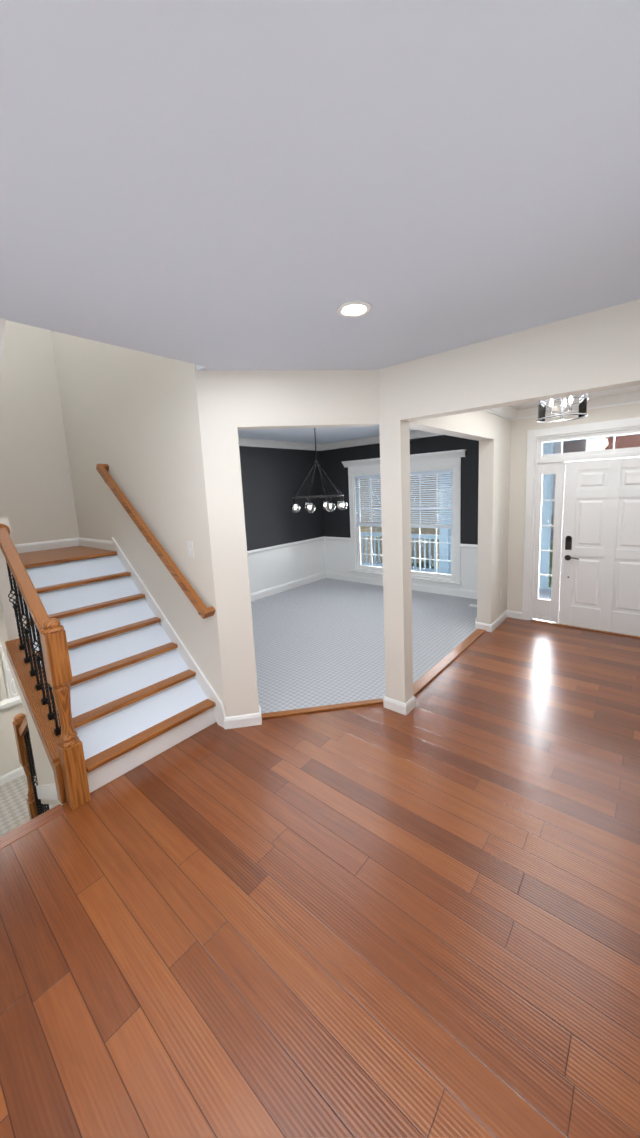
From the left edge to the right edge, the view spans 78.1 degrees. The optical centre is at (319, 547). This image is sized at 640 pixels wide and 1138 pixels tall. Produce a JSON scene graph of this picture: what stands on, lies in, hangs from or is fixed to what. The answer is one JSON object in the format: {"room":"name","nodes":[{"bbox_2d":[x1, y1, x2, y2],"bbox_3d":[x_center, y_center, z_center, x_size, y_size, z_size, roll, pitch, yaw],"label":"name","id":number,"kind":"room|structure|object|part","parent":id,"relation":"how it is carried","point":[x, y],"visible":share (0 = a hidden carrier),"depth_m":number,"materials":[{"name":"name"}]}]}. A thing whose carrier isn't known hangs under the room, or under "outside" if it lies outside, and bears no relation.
{"room":"entrance hall","nodes":[
{"label":"entrance hall","id":0,"kind":"room"},
{"bbox_2d":[0,318,5,378],"bbox_3d":[-2.434,-0.416,2.178,1.786,1.910,0.940,5,11,40],"label":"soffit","id":1,"kind":"structure","parent":0,"point":[2,326],"depth_m":1.91,"materials":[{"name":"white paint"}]},
{"bbox_2d":[0,695,34,785],"bbox_3d":[-3.320,2.869,4.296,0.125,2.495,2.030,5,11,40],"label":"wall","id":2,"kind":"structure","parent":0,"point":[11,767],"depth_m":4.18,"materials":[{"name":"white paint"}]},
{"bbox_2d":[0,774,56,836],"bbox_3d":[-2.906,2.590,3.887,1.250,0.150,2.030,5,11,40],"label":"floor","id":3,"kind":"structure","parent":0,"point":[14,813],"depth_m":3.87,"materials":[{"name":"carpet"}]},
{"bbox_2d":[12,713,48,819],"bbox_3d":[-2.339,2.060,2.649,1.331,1.810,1.050,5,11,40],"label":"stair railing","id":4,"kind":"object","parent":3,"relation":"on","point":[36,807],"depth_m":3.31,"materials":[{"name":"wood"}]},
{"bbox_3d":[-2.252,1.331,3.064,0.675,0.502,0.055,5,11,40],"label":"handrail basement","id":5,"kind":"part","parent":4,"relation":"part of","materials":[{"name":"brown wood"}]},
{"bbox_2d":[0,517,66,804],"bbox_3d":[-2.153,0.849,2.885,1.500,2.134,0.120,5,11,40],"label":"wall","id":6,"kind":"structure","parent":0,"point":[9,632],"depth_m":2.84,"materials":[{"name":"white paint"}]},
{"bbox_2d":[0,804,65,849],"bbox_3d":[-1.872,1.675,2.081,0.107,0.030,0.915,5,11,40],"label":"trim","id":7,"kind":"structure","parent":6,"relation":"attached to","point":[22,830],"depth_m":2.29,"materials":[{"name":"brown wood"}]},
{"bbox_2d":[5,638,65,803],"bbox_3d":[-1.896,1.127,2.703,0.840,0.874,0.142,5,11,40],"label":"trim","id":8,"kind":"structure","parent":6,"relation":"on","point":[43,723],"depth_m":2.63,"materials":[{"name":"brown wood"}]},
{"bbox_2d":[36,784,57,799],"bbox_3d":[-1.872,1.679,2.712,0.592,0.410,0.016,5,11,40],"label":"baseboard","id":9,"kind":"structure","parent":6,"relation":"attached to","point":[48,791],"depth_m":2.69,"materials":[{"name":"white paint"}]},
{"bbox_2d":[18,546,116,567],"bbox_3d":[-3.098,0.257,3.603,1.042,0.220,2.028,5,11,40],"label":"floor","id":10,"kind":"structure","parent":0,"point":[48,557],"depth_m":3.92,"materials":[{"name":"brown wood"}]},
{"bbox_2d":[51,331,225,714],"bbox_3d":[-1.789,0.023,3.867,2.670,8.100,0.120,5,11,40],"label":"wall","id":11,"kind":"structure","parent":0,"point":[131,418],"depth_m":3.42,"materials":[{"name":"white paint"}]},
{"bbox_2d":[78,537,225,728],"bbox_3d":[-1.804,0.641,3.908,2.670,1.468,0.016,5,11,40],"label":"trim","id":12,"kind":"structure","parent":11,"relation":"attached to","point":[199,677],"depth_m":3.55,"materials":[{"name":"white paint"}]},
{"bbox_2d":[96,464,215,618],"bbox_3d":[-1.489,-0.134,3.432,1.665,1.296,0.099,5,11,40],"label":"handrail","id":13,"kind":"object","parent":11,"relation":"attached to","point":[199,605],"depth_m":3.30,"materials":[{"name":"brown wood"}]},
{"bbox_2d":[187,542,193,556],"bbox_3d":[-1.025,0.012,3.121,0.075,0.120,0.010,5,11,40],"label":"light switch","id":14,"kind":"object","parent":11,"relation":"attached to","point":[190,550],"visible":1,"depth_m":3.12,"materials":[{"name":"white plastic"}]},
{"bbox_2d":[0,320,324,699],"bbox_3d":[-2.085,-0.232,5.659,0.120,8.100,6.800,5,11,40],"label":"wall","id":15,"kind":"structure","parent":0,"point":[37,503],"depth_m":4.45,"materials":[{"name":"white paint"}]},
{"bbox_2d":[0,643,18,698],"bbox_3d":[-3.234,1.201,4.319,0.024,0.783,0.405,5,11,40],"label":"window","id":16,"kind":"structure","parent":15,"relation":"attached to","point":[11,688],"depth_m":4.21,"materials":[{"name":"beige"}]},
{"bbox_2d":[14,538,78,552],"bbox_3d":[-3.503,0.071,3.903,0.016,0.095,2.010,5,11,40],"label":"trim","id":17,"kind":"structure","parent":15,"relation":"attached to","point":[54,544],"depth_m":4.41,"materials":[{"name":"white paint"}]},
{"bbox_2d":[239,438,320,450],"bbox_3d":[-1.382,-1.675,6.189,0.095,0.115,4.380,5,11,40],"label":"crown molding","id":18,"kind":"structure","parent":15,"relation":"attached to","point":[250,442],"depth_m":6.92,"materials":[{"name":"white paint"}]},
{"bbox_2d":[247,536,325,601],"bbox_3d":[-1.302,0.509,6.540,0.028,0.871,4.380,5,11,40],"label":"baseboard","id":19,"kind":"structure","parent":15,"relation":"attached to","point":[293,584],"depth_m":7.32,"materials":[{"name":"white paint"}]},
{"bbox_2d":[195,370,378,716],"bbox_3d":[-0.165,0.048,3.114,1.326,2.720,0.120,-4,9,-8],"label":"wall","id":20,"kind":"structure","parent":0,"point":[231,403],"depth_m":2.92,"materials":[{"name":"white paint"}]},
{"bbox_2d":[0,617,639,1137],"bbox_3d":[-0.050,1.684,1.757,3.260,0.120,9.420,5,11,40],"label":"floor","id":21,"kind":"structure","parent":0,"point":[380,921],"depth_m":1.70,"materials":[{"name":"brown wood"}]},
{"bbox_2d":[0,523,215,809],"bbox_3d":[-1.806,0.619,3.184,1.612,1.727,1.091,5,11,40],"label":"staircase","id":22,"kind":"structure","parent":21,"relation":"on","point":[123,687],"depth_m":3.00,"materials":[{"name":"brown wood"}]},
{"bbox_3d":[-1.944,0.196,2.574,0.863,0.697,0.116,5,11,40],"label":"handrail open","id":23,"kind":"part","parent":22,"relation":"part of","materials":[{"name":"brown wood"}]},
{"bbox_3d":[-1.537,0.999,2.378,0.119,1.189,0.119,5,11,40],"label":"newel post","id":24,"kind":"part","parent":22,"relation":"part of","materials":[{"name":"brown wood"}]},
{"bbox_2d":[261,698,382,718],"bbox_3d":[-0.105,1.378,3.345,0.912,0.016,1.036,5,11,40],"label":"trim","id":25,"kind":"structure","parent":21,"relation":"on","point":[373,701],"depth_m":3.35,"materials":[{"name":"brown wood"}]},
{"bbox_2d":[379,420,412,702],"bbox_3d":[0.621,0.198,3.174,0.180,2.330,0.140,5,11,40],"label":"column","id":26,"kind":"structure","parent":21,"relation":"on","point":[395,497],"depth_m":3.10,"materials":[{"name":"white paint"}]},
{"bbox_2d":[413,629,485,695],"bbox_3d":[1.373,1.179,4.194,0.100,0.016,2.080,5,11,40],"label":"trim","id":27,"kind":"structure","parent":21,"relation":"on","point":[425,679],"depth_m":4.09,"materials":[{"name":"brown wood"}]},
{"bbox_2d":[0,0,639,443],"bbox_3d":[-1.028,-1.333,2.406,5.790,0.300,10.000,5,11,40],"label":"ceiling","id":28,"kind":"structure","parent":0,"point":[238,184],"depth_m":1.09,"materials":[{"name":"white paint"}]},
{"bbox_2d":[291,428,346,512],"bbox_3d":[-0.045,-1.081,5.340,0.761,1.162,0.761,5,11,40],"label":"dining chandelier","id":29,"kind":"object","parent":28,"relation":"hanging from","point":[328,504],"visible":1,"depth_m":5.29,"materials":[{"name":"black metal"}]},
{"bbox_2d":[337,301,371,317],"bbox_3d":[0.166,-1.159,1.919,0.170,0.007,0.170,5,11,40],"label":"recessed light","id":30,"kind":"object","parent":28,"relation":"in","point":[353,309],"visible":1,"depth_m":1.91,"materials":[{"name":"white paint"}]},
{"bbox_2d":[409,410,493,440],"bbox_3d":[1.269,-1.305,3.808,0.170,0.390,2.080,5,11,40],"label":"beam","id":31,"kind":"structure","parent":28,"relation":"attached to","point":[477,425],"depth_m":3.88,"materials":[{"name":"white paint"}]},
{"bbox_2d":[378,299,639,423],"bbox_3d":[1.180,-1.096,2.445,1.815,0.390,0.140,5,11,40],"label":"beam","id":32,"kind":"structure","parent":28,"relation":"attached to","point":[595,351],"depth_m":2.34,"materials":[{"name":"white paint"}]},
{"bbox_2d":[251,578,476,713],"bbox_3d":[0.068,1.107,5.476,3.560,0.124,4.380,5,11,40],"label":"floor","id":33,"kind":"structure","parent":0,"point":[321,642],"depth_m":4.84,"materials":[{"name":"grey carpet"}]},
{"bbox_2d":[320,435,478,590],"bbox_3d":[1.455,-0.611,6.973,3.540,2.720,0.150,5,11,40],"label":"wall","id":34,"kind":"structure","parent":0,"point":[336,522],"depth_m":7.04,"materials":[{"name":"grey paint"}]},
{"bbox_2d":[320,430,441,450],"bbox_3d":[1.360,-1.876,6.649,3.420,0.115,0.095,5,11,40],"label":"crown molding","id":35,"kind":"structure","parent":34,"relation":"attached to","point":[413,434],"depth_m":7.14,"materials":[{"name":"white paint"}]},
{"bbox_2d":[324,536,477,598],"bbox_3d":[1.452,0.302,7.032,3.510,0.871,0.028,5,11,40],"label":"baseboard","id":36,"kind":"structure","parent":34,"relation":"attached to","point":[467,593],"depth_m":6.88,"materials":[{"name":"white paint"}]},
{"bbox_2d":[342,449,465,588],"bbox_3d":[1.413,-0.486,6.943,2.320,2.205,0.225,5,11,40],"label":"dining room window","id":37,"kind":"structure","parent":34,"relation":"in","point":[416,573],"depth_m":6.69,"materials":[{"name":"white paint"}]},
{"bbox_2d":[355,474,381,526],"bbox_3d":[1.029,-0.862,7.218,0.905,0.943,0.037,5,11,40],"label":"window blind","id":38,"kind":"object","parent":37,"relation":"attached to","point":[367,488],"visible":0.54,"depth_m":7.32,"materials":[{"name":"white plastic"}]},
{"bbox_2d":[410,469,452,528],"bbox_3d":[1.780,-0.802,6.583,0.905,0.943,0.037,5,11,40],"label":"window blind","id":39,"kind":"object","parent":37,"relation":"attached to","point":[433,473],"visible":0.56,"depth_m":6.51,"materials":[{"name":"white plastic"}]},
{"bbox_2d":[477,415,510,623],"bbox_3d":[2.408,-0.397,5.242,0.170,2.720,1.280,5,11,40],"label":"wall","id":40,"kind":"structure","parent":0,"point":[493,499],"depth_m":4.85,"materials":[{"name":"white paint"}]},
{"bbox_2d":[224,560,521,728],"bbox_3d":[0.043,1.158,1.843,2.891,0.885,9.820,5,11,40],"label":"baseboard","id":41,"kind":"structure","parent":40,"relation":"attached to","point":[254,719],"depth_m":3.26,"materials":[{"name":"white paint"}]},
{"bbox_2d":[483,406,517,419],"bbox_3d":[1.586,-1.483,3.961,0.095,0.115,2.770,5,11,40],"label":"crown molding","id":42,"kind":"structure","parent":40,"relation":"attached to","point":[509,412],"depth_m":4.69,"materials":[{"name":"white paint"}]},
{"bbox_2d":[507,403,639,611],"bbox_3d":[3.255,-0.354,4.688,1.840,2.720,0.150,5,11,40],"label":"wall","id":43,"kind":"structure","parent":0,"point":[520,428],"depth_m":5.08,"materials":[{"name":"white paint"}]},
{"bbox_2d":[517,391,639,419],"bbox_3d":[3.106,-1.624,4.409,1.620,0.115,0.095,5,11,40],"label":"crown molding","id":44,"kind":"structure","parent":43,"relation":"attached to","point":[629,397],"depth_m":4.41,"materials":[{"name":"white paint"}]},
{"bbox_2d":[522,417,639,623],"bbox_3d":[3.258,-0.217,4.665,1.500,2.455,0.120,5,11,40],"label":"door frame","id":45,"kind":"structure","parent":43,"relation":"attached to","point":[533,437],"depth_m":4.91,"materials":[{"name":"white paint"}]},
{"bbox_2d":[531,619,639,638],"bbox_3d":[3.326,0.988,4.858,1.270,0.012,0.170,5,11,40],"label":"front door threshold sill","id":46,"kind":"structure","parent":43,"relation":"attached to","point":[554,623],"depth_m":4.84,"materials":[{"name":"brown wood"}]},
{"bbox_2d":[532,428,639,621],"bbox_3d":[3.263,-0.171,4.676,1.270,2.320,0.040,5,11,40],"label":"sidelight window","id":47,"kind":"structure","parent":43,"relation":"in","point":[543,609],"depth_m":4.93,"materials":[{"name":"white paint"}]},
{"bbox_2d":[558,457,639,636],"bbox_3d":[3.361,-0.001,4.571,0.965,2.023,0.104,5,11,40],"label":"front door","id":48,"kind":"structure","parent":43,"relation":"in","point":[600,588],"depth_m":4.63,"materials":[{"name":"white paint"}]},
{"bbox_3d":[3.072,0.117,4.812,0.155,0.529,0.059,5,11,40],"label":"front door hardware","id":49,"kind":"part","parent":48,"relation":"part of","materials":[{"name":"black metal"}]},
{"bbox_2d":[511,385,639,408],"bbox_3d":[2.248,-1.485,3.391,1.840,0.004,2.770,5,11,40],"label":"ceiling panel","id":50,"kind":"object","parent":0,"point":[598,394],"depth_m":4.24,"materials":[{"name":"white paint"}]},
{"bbox_2d":[537,393,588,422],"bbox_3d":[2.104,-1.297,3.424,0.385,0.372,0.385,5,11,40],"label":"light","id":51,"kind":"object","parent":50,"relation":"attached to","point":[582,406],"visible":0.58,"depth_m":3.44,"materials":[{"name":"silver metal"}]},
{"label":"outside","id":52,"kind":"structure","parent":0,"visible":0},
{"bbox_2d":[413,521,553,599],"bbox_3d":[20.909,-2.462,25.047,80.000,0.650,53.790,5,11,40],"label":"ground","id":53,"kind":"structure","parent":52,"point":[542,596],"depth_m":7.06,"materials":[{"name":"green plant"}]},
{"bbox_2d":[360,474,439,566],"bbox_3d":[2.512,-3.288,14.913,4.500,6.948,9.100,5,11,40],"label":"house","id":54,"kind":"structure","parent":53,"relation":"on","point":[426,530],"depth_m":12.73,"materials":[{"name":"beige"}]},
{"bbox_2d":[382,542,552,586],"bbox_3d":[3.952,0.439,9.825,4.200,1.200,3.550,5,11,40],"label":"shrubs","id":55,"kind":"object","parent":53,"relation":"on","point":[550,565],"depth_m":9.27,"materials":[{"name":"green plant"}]},
{"bbox_2d":[360,433,639,588],"bbox_3d":[3.038,-0.758,6.497,8.550,3.200,2.380,5,11,40],"label":"porch","id":56,"kind":"object","parent":53,"relation":"on","point":[546,556],"depth_m":7.99,"materials":[{"name":"white paint"}]},
{"bbox_2d":[552,440,585,520],"bbox_3d":[13.122,-7.214,29.358,10.600,9.400,10.600,5,11,40],"label":"house","id":57,"kind":"structure","parent":53,"relation":"on","point":[575,446],"depth_m":23.67,"materials":[{"name":"beige"}]},
{"bbox_2d":[603,434,639,459],"bbox_3d":[22.273,-6.493,21.628,10.600,9.400,10.600,5,11,40],"label":"house","id":58,"kind":"structure","parent":53,"relation":"on","point":[633,438],"depth_m":20.64,"materials":[{"name":"red brick"}]}
]}

